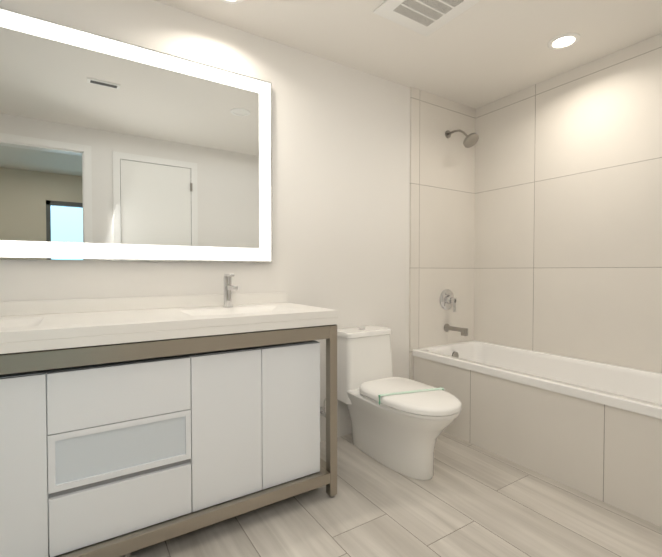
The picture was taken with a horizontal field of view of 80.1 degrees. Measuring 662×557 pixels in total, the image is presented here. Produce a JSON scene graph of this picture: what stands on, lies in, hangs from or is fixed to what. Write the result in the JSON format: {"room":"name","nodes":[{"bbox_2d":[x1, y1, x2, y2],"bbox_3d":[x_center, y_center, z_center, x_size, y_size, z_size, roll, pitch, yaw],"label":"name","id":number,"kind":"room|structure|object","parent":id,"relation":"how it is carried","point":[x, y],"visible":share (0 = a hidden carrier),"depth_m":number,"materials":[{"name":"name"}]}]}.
{"room":"bathroom","nodes":[
{"label":"bathroom","id":0,"kind":"room"},
{"bbox_2d":[0,0,409,441],"bbox_3d":[-0.441,-0.173,2.405,4.150,2.510,0.120,-1,1,-33],"label":"wall","id":1,"kind":"structure","parent":0,"point":[341,188],"depth_m":2.50,"materials":[{"name":"white paint"}]},
{"bbox_2d":[0,7,271,261],"bbox_3d":[-1.059,-0.618,1.905,1.660,1.060,0.037,-1,1,-33],"label":"mirror","id":2,"kind":"object","parent":1,"relation":"attached to","point":[111,149],"visible":1,"depth_m":1.92,"materials":[{"name":"silver mirror"}]},
{"bbox_2d":[409,87,475,379],"bbox_3d":[0.922,-0.189,3.198,0.760,2.510,0.015,-1,1,-33],"label":"wall tile","id":3,"kind":"structure","parent":1,"relation":"attached to","point":[442,206],"depth_m":3.15,"materials":[{"name":"beige tile"}]},
{"bbox_2d":[439,289,456,311],"bbox_3d":[0.965,0.176,3.174,0.170,0.180,0.085,-1,1,-33],"label":"shower valve","id":4,"kind":"object","parent":3,"relation":"attached to","point":[448,300],"visible":1,"depth_m":3.17,"materials":[{"name":"silver metal"}]},
{"bbox_2d":[444,324,467,335],"bbox_3d":[0.996,0.407,3.131,0.066,0.075,0.200,-1,1,-33],"label":"tub spout","id":5,"kind":"object","parent":3,"relation":"attached to","point":[463,331],"visible":1,"depth_m":3.11,"materials":[{"name":"silver metal"}]},
{"bbox_2d":[445,129,478,147],"bbox_3d":[1.017,-1.099,3.067,0.120,0.186,0.276,-1,1,-33],"label":"shower head","id":6,"kind":"object","parent":3,"relation":"attached to","point":[471,140],"visible":1,"depth_m":3.00},
{"bbox_2d":[119,431,661,556],"bbox_3d":[0.980,1.168,0.214,4.150,0.080,5.390,-1,1,-33],"label":"floor","id":7,"kind":"structure","parent":0,"point":[467,499],"depth_m":1.78,"materials":[{"name":"beige tile"}]},
{"bbox_2d":[0,322,337,556],"bbox_3d":[-0.912,0.666,1.702,1.870,0.860,0.580,-1,1,-33],"label":"bathroom vanity","id":8,"kind":"object","parent":7,"relation":"on","point":[128,425],"depth_m":1.54,"materials":[{"name":"white wood"}]},
{"bbox_2d":[0,306,337,349],"bbox_3d":[-0.911,0.248,1.692,1.878,0.102,0.584,-1,1,-33],"label":"countertop","id":9,"kind":"structure","parent":8,"relation":"on","point":[65,331],"depth_m":1.54,"materials":[{"name":"white stone"}]},
{"bbox_2d":[320,326,461,479],"bbox_3d":[0.346,0.711,2.329,0.504,0.746,0.865,-1,1,-33],"label":"toilet","id":10,"kind":"object","parent":7,"relation":"on","point":[399,424],"visible":0.94,"depth_m":2.27,"materials":[{"name":"white ceramic"}]},
{"bbox_2d":[412,340,661,526],"bbox_3d":[1.393,0.816,2.480,0.727,0.530,1.732,-1,1,-33],"label":"bathtub","id":11,"kind":"object","parent":7,"relation":"on","point":[591,428],"visible":0.92,"depth_m":2.21,"materials":[{"name":"white plastic"}]},
{"bbox_2d":[154,0,661,108],"bbox_3d":[0.980,-1.421,0.160,4.150,0.080,5.390,-1,1,-33],"label":"ceiling","id":12,"kind":"structure","parent":0,"point":[480,53],"depth_m":2.32,"materials":[{"name":"white paint"}]},
{"bbox_2d":[220,0,243,3],"bbox_3d":[-0.503,-1.415,1.948,0.170,0.007,0.170,-1,1,-33],"label":"recessed light","id":13,"kind":"object","parent":12,"relation":"in","point":[233,1],"visible":1,"depth_m":2.01,"materials":[{"name":"white"}]},
{"bbox_2d":[373,0,480,36],"bbox_3d":[0.500,-1.412,2.032,0.400,0.017,0.400,-1,1,-33],"label":"fan","id":14,"kind":"object","parent":12,"relation":"attached to","point":[426,18],"visible":0.98,"depth_m":2.08,"materials":[{"name":"white plastic"}]},
{"bbox_2d":[548,33,579,49],"bbox_3d":[1.399,-1.424,2.371,0.170,0.007,0.170,-1,1,-33],"label":"recessed light","id":15,"kind":"object","parent":12,"relation":"in","point":[560,41],"visible":1,"depth_m":2.36,"materials":[{"name":"white"}]},
{"bbox_3d":[1.960,-0.173,2.393,0.120,2.510,2.490,-1,1,-33],"label":"wall","id":16,"kind":"structure","parent":0,"visible":0},
{"bbox_2d":[474,33,661,372],"bbox_3d":[1.726,-0.177,2.632,0.015,2.510,1.805,-1,1,-33],"label":"wall tile","id":17,"kind":"structure","parent":16,"relation":"attached to","point":[568,220],"depth_m":2.69,"materials":[{"name":"beige tile"}]}
]}

